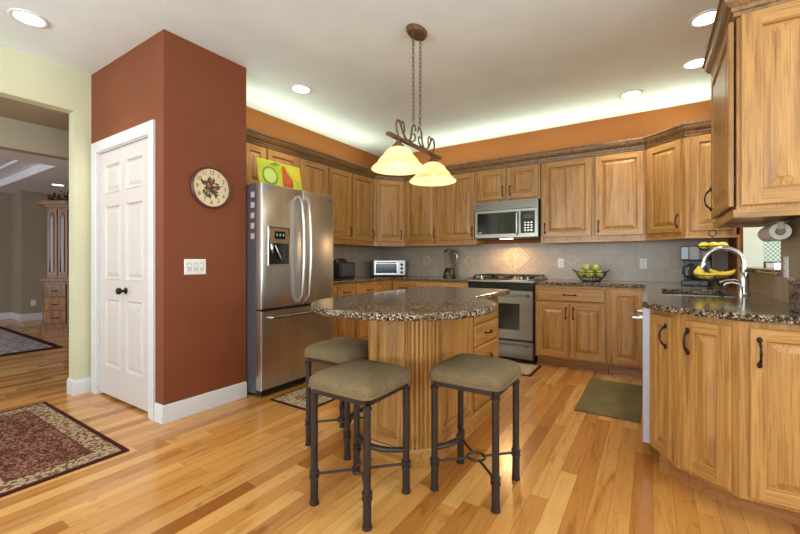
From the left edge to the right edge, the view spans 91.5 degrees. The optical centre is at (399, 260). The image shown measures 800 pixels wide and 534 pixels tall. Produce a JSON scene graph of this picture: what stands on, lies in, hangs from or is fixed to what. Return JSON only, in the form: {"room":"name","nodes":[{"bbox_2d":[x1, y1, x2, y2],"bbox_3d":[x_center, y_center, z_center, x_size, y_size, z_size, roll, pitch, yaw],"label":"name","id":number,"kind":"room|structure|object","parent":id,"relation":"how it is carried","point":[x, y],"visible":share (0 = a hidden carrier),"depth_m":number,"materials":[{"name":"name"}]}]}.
{"room":"kitchen","nodes":[
{"label":"kitchen","id":0,"kind":"room"},
{"bbox_2d":[0,191,68,313],"bbox_3d":[-8.414,-0.120,5.881,0.720,2.500,6.300,0,0,33],"label":"wall","id":1,"kind":"structure","parent":0,"point":[22,221],"depth_m":7.47,"materials":[{"name":"beige paint"}]},
{"bbox_2d":[0,312,41,320],"bbox_3d":[-8.330,1.067,5.886,0.616,0.125,6.200,0,0,33],"label":"baseboard","id":2,"kind":"structure","parent":1,"relation":"attached to","point":[10,315],"depth_m":7.44,"materials":[{"name":"white paint"}]},
{"bbox_2d":[31,300,35,305],"bbox_3d":[-6.981,0.800,7.419,0.009,0.114,0.070,0,0,33],"label":"outlet plate","id":3,"kind":"object","parent":1,"relation":"attached to","point":[33,302],"visible":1,"depth_m":7.42,"materials":[{"name":"white plastic"}]},
{"bbox_2d":[0,149,68,195],"bbox_3d":[-6.267,-1.360,4.487,5.600,0.100,6.300,0,0,33],"label":"ceiling","id":4,"kind":"structure","parent":0,"point":[38,179],"depth_m":6.13,"materials":[{"name":"white paint"}]},
{"bbox_2d":[0,116,68,160],"bbox_3d":[-3.542,-1.210,3.433,0.120,0.420,5.100,0,0,33],"label":"beam","id":5,"kind":"structure","parent":4,"relation":"attached to","point":[15,135],"depth_m":3.59,"materials":[{"name":"beige paint"}]},
{"bbox_2d":[0,97,68,130],"bbox_3d":[-3.248,-1.315,3.242,0.580,0.110,5.100,0,0,33],"label":"ceiling","id":6,"kind":"structure","parent":0,"point":[9,108],"depth_m":3.36,"materials":[{"name":"beige paint"}]},
{"bbox_2d":[0,45,90,379],"bbox_3d":[-3.804,-0.240,1.749,0.115,2.740,5.190,0,0,33],"label":"wall","id":7,"kind":"structure","parent":0,"point":[26,78],"depth_m":3.30,"materials":[{"name":"yellow paint"}]},
{"bbox_2d":[67,377,90,395],"bbox_3d":[-2.756,1.067,3.347,0.132,0.125,0.132,0,0,33],"label":"baseboard","id":8,"kind":"structure","parent":7,"relation":"attached to","point":[79,386],"depth_m":3.30,"materials":[{"name":"white paint"}]},
{"bbox_2d":[91,29,245,404],"bbox_3d":[-1.981,-0.240,3.316,1.235,2.740,0.655,0,0,33],"label":"wall","id":9,"kind":"structure","parent":0,"point":[195,96],"depth_m":2.92,"materials":[{"name":"red paint"}]},
{"bbox_2d":[91,119,154,419],"bbox_3d":[-2.167,0.065,3.099,1.080,2.130,0.130,0,0,33],"label":"door frame","id":10,"kind":"structure","parent":9,"relation":"attached to","point":[147,128],"depth_m":3.06,"materials":[{"name":"white paint"}]},
{"bbox_2d":[100,138,147,411],"bbox_3d":[-2.192,0.103,3.060,0.890,2.010,0.104,0,0,33],"label":"door","id":11,"kind":"structure","parent":9,"relation":"in","point":[123,170],"depth_m":3.06,"materials":[{"name":"white paint"}]},
{"bbox_2d":[184,259,205,274],"bbox_3d":[-1.514,0.045,2.886,0.016,0.114,0.162,0,0,33],"label":"switch plate","id":12,"kind":"object","parent":9,"relation":"attached to","point":[191,266],"visible":1,"depth_m":2.88,"materials":[{"name":"white plastic"}]},
{"bbox_2d":[154,381,246,424],"bbox_3d":[-1.505,1.067,2.994,0.118,0.125,0.666,0,0,33],"label":"baseboard","id":13,"kind":"structure","parent":9,"relation":"attached to","point":[163,414],"depth_m":2.90,"materials":[{"name":"white paint"}]},
{"bbox_2d":[190,167,230,208],"bbox_3d":[-1.444,-0.558,2.982,0.028,0.316,0.316,0,0,33],"label":"wall clock","id":14,"kind":"object","parent":9,"relation":"attached to","point":[209,186],"visible":1,"depth_m":2.97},
{"bbox_2d":[206,179,216,192],"bbox_3d":[-1.440,-0.570,2.978,0.002,0.112,0.085,0,0,33],"label":"flower","id":15,"kind":"object","parent":14,"relation":"on","point":[211,184],"depth_m":2.98,"materials":[{"name":"paint"}]},
{"bbox_2d":[246,106,381,276],"bbox_3d":[-1.123,-0.240,4.899,0.120,2.740,2.935,0,0,33],"label":"wall","id":16,"kind":"structure","parent":0,"point":[256,120],"depth_m":4.75,"materials":[{"name":"paint"}]},
{"bbox_2d":[246,142,298,186],"bbox_3d":[-1.474,-0.920,3.925,0.348,0.470,0.911,0,0,33],"label":"upper cabinet","id":17,"kind":"object","parent":16,"relation":"attached to","point":[253,151],"visible":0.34,"depth_m":3.77,"materials":[{"name":"brown wood"}]},
{"bbox_2d":[299,157,351,244],"bbox_3d":[-0.971,-0.677,4.666,0.385,0.955,0.872,0,0,33],"label":"upper cabinet","id":18,"kind":"object","parent":16,"relation":"attached to","point":[315,177],"visible":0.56,"depth_m":4.68,"materials":[{"name":"brown wood"}]},
{"bbox_2d":[333,244,382,275],"bbox_3d":[-0.830,0.003,5.229,0.012,0.443,2.037,0,0,33],"label":"backsplash","id":19,"kind":"structure","parent":16,"relation":"attached to","point":[362,256],"depth_m":5.62,"materials":[{"name":"beige tile"}]},
{"bbox_2d":[351,173,374,245],"bbox_3d":[-0.602,-0.677,5.233,0.385,0.955,0.476,0,0,33],"label":"upper cabinet","id":20,"kind":"object","parent":16,"relation":"attached to","point":[362,187],"visible":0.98,"depth_m":5.12,"materials":[{"name":"brown wood"}]},
{"bbox_2d":[374,179,404,246],"bbox_3d":[-0.193,-0.677,5.644,0.625,0.955,0.669,0,0,33],"label":"upper cabinet","id":21,"kind":"object","parent":16,"relation":"attached to","point":[389,195],"visible":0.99,"depth_m":5.40,"materials":[{"name":"brown wood"}]},
{"bbox_2d":[246,118,710,180],"bbox_3d":[0.718,-1.179,3.510,3.820,0.114,2.600,0,0,33],"label":"crown molding","id":22,"kind":"structure","parent":21,"relation":"attached to","point":[697,127],"depth_m":4.21,"materials":[{"name":"brown wood"}]},
{"bbox_2d":[0,0,718,156],"bbox_3d":[0.842,-1.660,1.480,8.200,0.100,9.800,0,0,33],"label":"ceiling","id":23,"kind":"structure","parent":0,"point":[491,69],"depth_m":2.98,"materials":[{"name":"paint"}]},
{"bbox_2d":[7,8,49,27],"bbox_3d":[-2.461,-1.605,2.584,0.204,0.010,0.203,0,0,33],"label":"recessed light","id":24,"kind":"object","parent":23,"relation":"in","point":[29,18],"visible":1,"depth_m":2.58,"materials":[{"name":"white paint"}]},
{"bbox_2d":[290,84,311,93],"bbox_3d":[-0.929,-1.605,3.652,0.204,0.010,0.203,0,0,33],"label":"recessed light","id":25,"kind":"object","parent":23,"relation":"in","point":[296,88],"visible":1,"depth_m":3.64,"materials":[{"name":"white paint"}]},
{"bbox_2d":[371,23,455,185],"bbox_3d":[0.118,-1.101,2.728,0.352,1.017,0.824,0,0,33],"label":"pendant light","id":26,"kind":"object","parent":23,"relation":"hanging from","point":[398,159],"visible":1,"depth_m":2.68,"materials":[{"name":"brown metal"}]},
{"bbox_2d":[619,89,642,98],"bbox_3d":[2.231,-1.605,3.762,0.204,0.010,0.203,0,0,33],"label":"recessed light","id":27,"kind":"object","parent":23,"relation":"in","point":[629,94],"visible":1,"depth_m":3.76,"materials":[{"name":"white paint"}]},
{"bbox_2d":[681,57,703,69],"bbox_3d":[2.410,-1.605,3.172,0.204,0.010,0.203,0,0,33],"label":"recessed light","id":28,"kind":"object","parent":23,"relation":"in","point":[695,63],"visible":0.69,"depth_m":3.19,"materials":[{"name":"white paint"}]},
{"bbox_2d":[688,8,716,27],"bbox_3d":[2.037,-1.605,2.583,0.204,0.010,0.203,0,0,33],"label":"recessed light","id":29,"kind":"object","parent":23,"relation":"in","point":[706,18],"visible":0.76,"depth_m":2.59,"materials":[{"name":"white paint"}]},
{"bbox_2d":[0,319,799,533],"bbox_3d":[-1.850,1.170,3.228,14.620,0.080,9.800,0,0,33],"label":"floor","id":30,"kind":"structure","parent":0,"point":[243,465],"depth_m":2.01,"materials":[{"name":"brown wood"}]},
{"bbox_2d":[0,326,62,355],"bbox_3d":[-6.552,1.124,4.654,3.140,0.010,3.070,0,0,33],"label":"dining rug","id":31,"kind":"object","parent":30,"relation":"on","point":[12,342],"visible":1,"depth_m":5.27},
{"bbox_2d":[38,200,68,331],"bbox_3d":[-5.209,0.090,6.630,0.560,2.080,1.340,0,0,39],"label":"china cabinet","id":32,"kind":"object","parent":30,"relation":"on","point":[55,287],"visible":0.37,"depth_m":6.20,"materials":[{"name":"brown wood"}]},
{"bbox_2d":[46,190,68,200],"bbox_3d":[-5.209,-1.084,6.644,0.418,0.266,1.221,0,0,39],"label":"floral garland","id":33,"kind":"object","parent":32,"relation":"on","point":[50,198],"visible":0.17,"depth_m":6.26,"materials":[{"name":"green plant"}]},
{"bbox_2d":[0,402,129,497],"bbox_3d":[-2.388,1.125,2.443,1.454,0.008,0.637,0,0,33],"label":"area rug","id":34,"kind":"object","parent":30,"relation":"on","point":[40,442],"visible":1,"depth_m":2.35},
{"bbox_2d":[246,182,332,396],"bbox_3d":[-1.217,0.241,3.729,0.940,1.778,0.855,0,0,33],"label":"refrigerator","id":35,"kind":"object","parent":30,"relation":"on","point":[289,259],"visible":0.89,"depth_m":3.36,"materials":[{"name":"silver metal"}]},
{"bbox_2d":[250,212,254,218],"bbox_3d":[-1.218,-0.375,3.220,0.056,0.056,0.006,0,0,33],"label":"photo magnet","id":36,"kind":"object","parent":35,"relation":"attached to","point":[252,214],"visible":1,"depth_m":3.22},
{"bbox_2d":[250,191,254,197],"bbox_3d":[-1.218,-0.547,3.220,0.056,0.056,0.006,0,0,33],"label":"photo magnet","id":37,"kind":"object","parent":35,"relation":"attached to","point":[252,193],"visible":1,"depth_m":3.22},
{"bbox_2d":[250,201,254,208],"bbox_3d":[-1.218,-0.461,3.220,0.056,0.056,0.006,0,0,33],"label":"photo magnet","id":38,"kind":"object","parent":35,"relation":"attached to","point":[252,204],"visible":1,"depth_m":3.22},
{"bbox_2d":[250,222,254,228],"bbox_3d":[-1.218,-0.289,3.220,0.056,0.056,0.006,0,0,33],"label":"photo magnet","id":39,"kind":"object","parent":35,"relation":"attached to","point":[252,224],"visible":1,"depth_m":3.22},
{"bbox_2d":[250,233,254,239],"bbox_3d":[-1.218,-0.203,3.220,0.056,0.056,0.006,0,0,33],"label":"photo magnet","id":40,"kind":"object","parent":35,"relation":"attached to","point":[252,235],"visible":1,"depth_m":3.22},
{"bbox_2d":[256,157,301,189],"bbox_3d":[-1.080,-0.768,3.525,0.057,0.243,0.475,0,0,33],"label":"picture","id":41,"kind":"object","parent":35,"relation":"on","point":[270,172],"visible":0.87,"depth_m":3.50},
{"bbox_2d":[270,387,334,410],"bbox_3d":[-0.645,1.125,3.382,0.435,0.008,0.830,0,0,33],"label":"kitchen rug","id":42,"kind":"object","parent":30,"relation":"on","point":[297,398],"visible":0.25,"depth_m":3.15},
{"bbox_2d":[304,337,367,460],"bbox_3d":[-0.347,0.812,2.437,0.383,0.635,0.383,0,0,33],"label":"bar stool","id":43,"kind":"object","parent":30,"relation":"on","point":[335,351],"visible":0.7,"depth_m":2.32,"materials":[{"name":"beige fabric"}]},
{"bbox_2d":[305,337,367,363],"bbox_3d":[-0.347,0.542,2.437,0.374,0.095,0.374,0,0,33],"label":"cushion","id":44,"kind":"object","parent":43,"relation":"on","point":[338,350],"depth_m":2.31,"materials":[{"name":"beige fabric"}]},
{"bbox_2d":[333,283,354,338],"bbox_3d":[-0.934,0.696,4.467,0.657,0.868,0.645,0,0,33],"label":"base cabinet","id":45,"kind":"object","parent":30,"relation":"on","point":[342,327],"visible":0.23,"depth_m":4.40,"materials":[{"name":"brown wood"}]},
{"bbox_2d":[333,276,472,283],"bbox_3d":[-0.118,0.241,4.766,1.685,0.032,2.036,0,0,33],"label":"countertop","id":46,"kind":"structure","parent":45,"relation":"on","point":[359,278],"depth_m":4.92,"materials":[{"name":"brown stone"}]},
{"bbox_2d":[333,258,354,278],"bbox_3d":[-0.720,0.097,4.891,0.204,0.255,0.320,0,0,33],"label":"toaster","id":47,"kind":"object","parent":46,"relation":"on","point":[342,269],"visible":0.91,"depth_m":4.78,"materials":[{"name":"black plastic"}]},
{"bbox_2d":[371,260,404,276],"bbox_3d":[-0.166,0.107,5.577,0.460,0.235,0.298,0,0,-12],"label":"toaster oven","id":48,"kind":"object","parent":46,"relation":"on","point":[378,267],"visible":0.98,"depth_m":5.47,"materials":[{"name":"silver metal"}]},
{"bbox_2d":[443,249,457,277],"bbox_3d":[0.669,0.032,5.245,0.179,0.386,0.170,0,0,-9],"label":"blender","id":49,"kind":"object","parent":46,"relation":"on","point":[449,272],"visible":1,"depth_m":5.19,"materials":[{"name":"clear glass"}]},
{"bbox_2d":[444,252,454,267],"bbox_3d":[0.663,-0.011,5.245,0.146,0.210,0.144,0,0,33],"label":"jar","id":50,"kind":"object","parent":49,"relation":"on","point":[449,256],"depth_m":5.19,"materials":[{"name":"clear glass"}]},
{"bbox_2d":[308,358,411,531],"bbox_3d":[-0.184,0.812,1.857,0.383,0.635,0.383,0,0,33],"label":"bar stool","id":51,"kind":"object","parent":30,"relation":"on","point":[363,382],"visible":1,"depth_m":1.79,"materials":[{"name":"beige fabric"}]},
{"bbox_2d":[309,358,410,400],"bbox_3d":[-0.184,0.542,1.857,0.374,0.095,0.374,0,0,33],"label":"cushion","id":52,"kind":"object","parent":51,"relation":"on","point":[358,379],"depth_m":1.74,"materials":[{"name":"beige fabric"}]},
{"bbox_2d":[355,280,392,339],"bbox_3d":[-0.542,0.696,5.071,0.657,0.868,0.790,0,0,33],"label":"base cabinet","id":53,"kind":"object","parent":30,"relation":"on","point":[361,326],"visible":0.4,"depth_m":4.74,"materials":[{"name":"brown wood"}]},
{"bbox_2d":[393,280,468,289],"bbox_3d":[0.510,0.696,5.190,1.088,0.868,0.664,0,0,33],"label":"base cabinet","id":54,"kind":"object","parent":30,"relation":"on","point":[397,284],"visible":0.2,"depth_m":4.99,"materials":[{"name":"brown wood"}]},
{"bbox_2d":[368,297,497,468],"bbox_3d":[0.296,0.696,2.637,0.490,0.868,1.185,0,0,33],"label":"base cabinet","id":55,"kind":"object","parent":30,"relation":"on","point":[416,346],"visible":0.46,"depth_m":2.17,"materials":[{"name":"brown wood"}]},
{"bbox_2d":[311,286,509,320],"bbox_3d":[0.213,0.239,2.430,0.994,0.034,1.702,0,0,33],"label":"countertop","id":56,"kind":"structure","parent":55,"relation":"on","point":[429,303],"depth_m":1.97,"materials":[{"name":"brown stone"}]},
{"bbox_2d":[429,353,521,513],"bbox_3d":[0.386,0.812,1.971,0.383,0.635,0.383,0,0,33],"label":"bar stool","id":57,"kind":"object","parent":30,"relation":"on","point":[473,373],"visible":1,"depth_m":1.91,"materials":[{"name":"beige fabric"}]},
{"bbox_2d":[430,353,520,391],"bbox_3d":[0.386,0.542,1.971,0.374,0.095,0.374,0,0,33],"label":"cushion","id":58,"kind":"object","parent":57,"relation":"on","point":[464,371],"depth_m":1.85,"materials":[{"name":"beige fabric"}]},
{"bbox_2d":[467,273,547,362],"bbox_3d":[1.281,0.649,4.657,0.777,0.962,0.689,0,0,33],"label":"range","id":59,"kind":"object","parent":30,"relation":"on","point":[516,310],"visible":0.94,"depth_m":4.33,"materials":[{"name":"silver metal"}]},
{"bbox_2d":[476,277,547,280],"bbox_3d":[1.327,0.221,4.729,0.777,0.026,0.518,0,0,33],"label":"cooktop","id":60,"kind":"object","parent":59,"relation":"in","point":[531,278],"depth_m":4.55,"materials":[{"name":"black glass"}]},
{"bbox_2d":[517,362,541,376],"bbox_3d":[1.062,1.125,4.202,0.805,0.008,0.465,0,0,33],"label":"kitchen rug","id":61,"kind":"object","parent":30,"relation":"on","point":[527,369],"visible":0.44,"depth_m":4.05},
{"bbox_2d":[535,285,608,372],"bbox_3d":[1.914,0.696,4.278,0.695,0.868,0.664,0,0,33],"label":"base cabinet","id":62,"kind":"object","parent":30,"relation":"on","point":[571,322],"visible":1,"depth_m":4.02,"materials":[{"name":"brown wood"}]},
{"bbox_2d":[574,378,641,422],"bbox_3d":[1.744,1.124,3.213,0.425,0.010,0.930,0,0,33],"label":"floor mat","id":63,"kind":"object","parent":30,"relation":"on","point":[618,400],"visible":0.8,"depth_m":3.12,"materials":[{"name":"green fabric"}]},
{"bbox_2d":[608,287,644,377],"bbox_3d":[2.364,0.696,4.008,0.350,0.868,0.627,0,0,33],"label":"base cabinet","id":64,"kind":"object","parent":30,"relation":"on","point":[624,332],"visible":0.8,"depth_m":3.77,"materials":[{"name":"brown wood"}]},
{"bbox_2d":[630,307,650,442],"bbox_3d":[1.711,0.697,2.246,0.662,0.866,0.451,0,0,33],"label":"dishwasher","id":65,"kind":"object","parent":30,"relation":"on","point":[645,317],"visible":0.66,"depth_m":2.19,"materials":[{"name":"silver metal"}]},
{"bbox_2d":[650,309,799,525],"bbox_3d":[1.812,0.696,1.655,1.264,0.868,0.420,0,0,33],"label":"base cabinet","id":66,"kind":"object","parent":30,"relation":"on","point":[725,393],"visible":1,"depth_m":1.72,"materials":[{"name":"brown wood"}]},
{"bbox_2d":[534,279,799,324],"bbox_3d":[1.974,0.241,2.963,1.785,0.032,3.251,0,0,19],"label":"countertop","id":67,"kind":"structure","parent":66,"relation":"on","point":[756,307],"depth_m":2.15,"materials":[{"name":"brown stone"}]},
{"bbox_2d":[572,269,609,281],"bbox_3d":[2.052,0.157,4.188,0.318,0.132,0.317,0,0,-17],"label":"fruit basket","id":68,"kind":"object","parent":67,"relation":"on","point":[575,271],"visible":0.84,"depth_m":4.11,"materials":[{"name":"black metal"}]},
{"bbox_2d":[577,269,585,276],"bbox_3d":[1.954,0.135,4.198,0.083,0.088,0.084,0,0,38],"label":"apple","id":69,"kind":"object","parent":68,"relation":"in","point":[581,270],"visible":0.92,"depth_m":4.17,"materials":[{"name":"green food"}]},
{"bbox_2d":[582,264,589,270],"bbox_3d":[2.012,0.070,4.208,0.083,0.088,0.084,0,0,-22],"label":"apple","id":70,"kind":"object","parent":68,"relation":"in","point":[585,267],"visible":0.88,"depth_m":4.18,"materials":[{"name":"green food"}]},
{"bbox_2d":[586,270,593,276],"bbox_3d":[2.006,0.135,4.117,0.084,0.088,0.083,0,0,-4],"label":"apple","id":71,"kind":"object","parent":68,"relation":"in","point":[587,274],"visible":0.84,"depth_m":4.09,"materials":[{"name":"green food"}]},
{"bbox_2d":[591,264,599,270],"bbox_3d":[2.085,0.070,4.157,0.083,0.088,0.084,0,0,-27],"label":"apple","id":72,"kind":"object","parent":68,"relation":"in","point":[594,267],"visible":0.96,"depth_m":4.13,"materials":[{"name":"green food"}]},
{"bbox_2d":[595,270,603,276],"bbox_3d":[2.101,0.135,4.102,0.083,0.088,0.084,0,0,-20],"label":"apple","id":73,"kind":"object","parent":68,"relation":"in","point":[597,274],"visible":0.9,"depth_m":4.08,"materials":[{"name":"green food"}]},
{"bbox_2d":[663,293,723,296],"bbox_3d":[2.072,0.346,2.750,0.410,0.168,0.730,0,0,33],"label":"sink","id":74,"kind":"object","parent":67,"relation":"in","point":[663,293],"visible":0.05,"depth_m":3.02,"materials":[{"name":"silver metal"}]},
{"bbox_2d":[681,245,711,285],"bbox_3d":[2.707,0.044,3.555,0.200,0.360,0.248,0,0,45],"label":"coffee maker","id":75,"kind":"object","parent":67,"relation":"on","point":[692,256],"visible":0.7,"depth_m":3.50,"materials":[{"name":"black plastic"}]},
{"bbox_2d":[688,230,734,288],"bbox_3d":[2.494,-0.013,3.126,0.297,0.474,0.276,0,0,33],"label":"fruit stand","id":76,"kind":"object","parent":67,"relation":"on","point":[717,280],"visible":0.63,"depth_m":3.11,"materials":[{"name":"brown metal"}]},
{"bbox_2d":[693,264,704,276],"bbox_3d":[2.432,0.083,3.166,0.075,0.106,0.076,0,0,15],"label":"pear","id":77,"kind":"object","parent":76,"relation":"on","point":[698,269],"visible":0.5,"depth_m":3.15,"materials":[{"name":"yellow food"}]},
{"bbox_2d":[698,242,708,248],"bbox_3d":[2.441,-0.120,3.125,0.084,0.056,0.056,0,0,12],"label":"lemon","id":78,"kind":"object","parent":76,"relation":"in","point":[702,243],"visible":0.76,"depth_m":3.11,"materials":[{"name":"yellow food"}]},
{"bbox_2d":[694,269,720,278],"bbox_3d":[2.438,0.106,3.092,0.181,0.084,0.046,0,0,23],"label":"banana","id":79,"kind":"object","parent":76,"relation":"in","point":[696,273],"visible":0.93,"depth_m":3.08,"materials":[{"name":"yellow food"}]},
{"bbox_2d":[696,245,728,250],"bbox_3d":[2.503,-0.096,3.120,0.206,0.046,0.206,0,0,33],"label":"basket","id":80,"kind":"object","parent":76,"relation":"on","point":[706,249],"depth_m":3.09,"materials":[{"name":"brown metal"}]},
{"bbox_2d":[691,274,734,280],"bbox_3d":[2.503,0.136,3.120,0.276,0.050,0.276,0,0,33],"label":"basket","id":81,"kind":"object","parent":76,"relation":"on","point":[703,279],"depth_m":3.07,"materials":[{"name":"brown metal"}]},
{"bbox_2d":[707,242,719,248],"bbox_3d":[2.470,-0.120,3.070,0.056,0.056,0.084,0,0,-35],"label":"lemon","id":82,"kind":"object","parent":76,"relation":"in","point":[711,243],"visible":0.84,"depth_m":3.05,"materials":[{"name":"yellow food"}]},
{"bbox_2d":[709,267,737,277],"bbox_3d":[2.523,0.091,3.039,0.046,0.084,0.181,0,0,-37],"label":"banana","id":83,"kind":"object","parent":76,"relation":"in","point":[731,272],"visible":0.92,"depth_m":3.02,"materials":[{"name":"yellow food"}]},
{"bbox_2d":[700,246,750,294],"bbox_3d":[2.193,0.063,2.627,0.267,0.324,0.080,0,0,27],"label":"faucet","id":84,"kind":"object","parent":67,"relation":"on","point":[743,278],"visible":0.95,"depth_m":2.58,"materials":[{"name":"silver metal"}]},
{"bbox_2d":[723,281,744,295],"bbox_3d":[2.139,0.179,2.498,0.108,0.092,0.036,0,0,33],"label":"soap dispenser","id":85,"kind":"object","parent":67,"relation":"on","point":[732,282],"visible":0.97,"depth_m":2.48,"materials":[{"name":"silver metal"}]},
{"bbox_2d":[787,277,799,313],"bbox_3d":[1.869,0.149,1.575,0.400,0.149,0.214,0,0,33],"label":"raised ledge","id":86,"kind":"object","parent":67,"relation":"on","point":[794,287],"visible":1,"depth_m":1.70,"materials":[{"name":"brown stone"}]},
{"bbox_3d":[3.442,0.738,3.428,0.600,0.784,0.360,0,0,33],"label":"console table","id":87,"kind":"object","parent":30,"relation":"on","visible":0},
{"bbox_2d":[763,240,780,266],"bbox_3d":[3.249,0.082,3.470,0.190,0.527,0.190,0,0,13],"label":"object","id":88,"kind":"object","parent":87,"relation":"on","point":[772,249],"visible":0.23,"depth_m":3.38,"materials":[{"name":"fabric"}]},
{"bbox_2d":[383,100,723,283],"bbox_3d":[1.510,-0.240,5.014,4.410,2.740,0.125,0,0,33],"label":"wall","id":89,"kind":"structure","parent":0,"point":[640,124],"depth_m":4.62,"materials":[{"name":"paint"}]},
{"bbox_2d":[405,172,485,246],"bbox_3d":[0.588,-0.677,5.306,1.066,0.955,0.385,0,0,33],"label":"upper cabinet","id":90,"kind":"object","parent":89,"relation":"attached to","point":[444,215],"visible":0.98,"depth_m":5.15,"materials":[{"name":"brown wood"}]},
{"bbox_2d":[477,163,540,203],"bbox_3d":[1.362,-0.933,4.804,0.776,0.443,0.385,0,0,33],"label":"upper cabinet","id":91,"kind":"object","parent":89,"relation":"attached to","point":[523,182],"visible":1,"depth_m":4.65,"materials":[{"name":"brown wood"}]},
{"bbox_2d":[475,199,540,239],"bbox_3d":[1.340,-0.484,4.769,0.762,0.444,0.442,0,0,33],"label":"microwave","id":92,"kind":"object","parent":91,"relation":"attached to","point":[516,219],"visible":0.99,"depth_m":4.61,"materials":[{"name":"silver metal"}]},
{"bbox_2d":[383,238,727,282],"bbox_3d":[1.470,0.003,4.954,4.168,0.443,0.018,0,0,33],"label":"backsplash","id":93,"kind":"structure","parent":89,"relation":"attached to","point":[664,262],"depth_m":4.65,"materials":[{"name":"beige tile"}]},
{"bbox_2d":[558,258,563,267],"bbox_3d":[1.922,0.030,4.650,0.070,0.114,0.009,0,0,33],"label":"outlet plate","id":94,"kind":"object","parent":89,"relation":"attached to","point":[560,260],"visible":1,"depth_m":4.65,"materials":[{"name":"white plastic"}]},
{"bbox_2d":[541,149,645,242],"bbox_3d":[2.119,-0.677,4.312,1.018,0.955,0.385,0,0,33],"label":"upper cabinet","id":95,"kind":"object","parent":89,"relation":"attached to","point":[600,198],"visible":1,"depth_m":4.15,"materials":[{"name":"brown wood"}]},
{"bbox_2d":[640,258,646,268],"bbox_3d":[2.622,0.032,4.196,0.070,0.114,0.009,0,0,33],"label":"outlet plate","id":96,"kind":"object","parent":89,"relation":"attached to","point":[643,261],"visible":1,"depth_m":4.20,"materials":[{"name":"white plastic"}]},
{"bbox_2d":[645,133,736,240],"bbox_3d":[2.756,-0.677,3.756,0.668,0.955,0.623,0,0,33],"label":"upper cabinet","id":97,"kind":"object","parent":89,"relation":"attached to","point":[678,172],"visible":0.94,"depth_m":3.55,"materials":[{"name":"brown wood"}]},
{"bbox_2d":[728,228,787,302],"bbox_3d":[2.590,-0.240,2.739,0.120,2.740,2.515,0,0,33],"label":"wall","id":98,"kind":"structure","parent":0,"point":[732,242],"depth_m":3.53,"materials":[{"name":"paint"}]},
{"bbox_2d":[737,235,740,286],"bbox_3d":[2.869,0.002,3.300,0.019,0.441,0.060,0,0,33],"label":"strip","id":99,"kind":"object","parent":98,"relation":"attached to","point":[738,236],"visible":0.67,"depth_m":3.28,"materials":[{"name":"brown wood"}]},
{"bbox_2d":[704,0,799,228],"bbox_3d":[1.845,-0.676,2.030,0.361,0.957,0.734,0,0,33],"label":"upper cabinet","id":100,"kind":"object","parent":98,"relation":"attached to","point":[755,79],"visible":1,"depth_m":1.75,"materials":[{"name":"brown wood"}]},
{"bbox_2d":[702,0,793,75],"bbox_3d":[1.845,-1.179,2.033,0.353,0.114,0.824,0,0,33],"label":"crown molding","id":101,"kind":"structure","parent":100,"relation":"attached to","point":[727,11],"depth_m":1.88,"materials":[{"name":"brown wood"}]},
{"bbox_2d":[758,221,791,241],"bbox_3d":[2.012,-0.152,2.098,0.084,0.090,0.310,0,0,33],"label":"paper towel holder","id":102,"kind":"object","parent":100,"relation":"attached to","point":[773,231],"visible":1,"depth_m":2.00,"materials":[{"name":"paper"}]},
{"bbox_2d":[743,227,762,266],"bbox_3d":[2.539,-0.484,2.661,0.122,1.070,1.169,0,0,33],"label":"window jamb","id":103,"kind":"structure","parent":98,"relation":"in","point":[752,245],"depth_m":3.15,"materials":[{"name":"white paint"}]},
{"bbox_2d":[739,267,780,274],"bbox_3d":[2.568,0.068,2.642,0.250,0.032,1.156,0,0,33],"label":"window ledge","id":104,"kind":"object","parent":98,"relation":"attached to","point":[763,270],"visible":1,"depth_m":2.57,"materials":[{"name":"brown stone"}]},
{"bbox_2d":[739,216,799,302],"bbox_3d":[2.354,0.003,2.498,0.012,0.443,1.845,0,0,33],"label":"backsplash","id":105,"kind":"structure","parent":98,"relation":"attached to","point":[774,286],"depth_m":2.16,"materials":[{"name":"beige tile"}]},
{"bbox_2d":[784,257,788,277],"bbox_3d":[2.091,0.035,2.112,0.009,0.114,0.070,0,0,33],"label":"outlet plate","id":106,"kind":"object","parent":98,"relation":"attached to","point":[786,259],"visible":1,"depth_m":2.09,"materials":[{"name":"white plastic"}]},
{"bbox_3d":[5.452,-0.240,4.043,3.260,2.740,0.120,0,0,33],"label":"wall","id":107,"kind":"structure","parent":0,"visible":0},
{"bbox_2d":[766,263,780,266],"bbox_3d":[5.011,-0.420,4.227,1.560,1.460,0.048,0,0,33],"label":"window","id":108,"kind":"structure","parent":107,"relation":"in","point":[767,264],"depth_m":4.60,"materials":[{"name":"white"}]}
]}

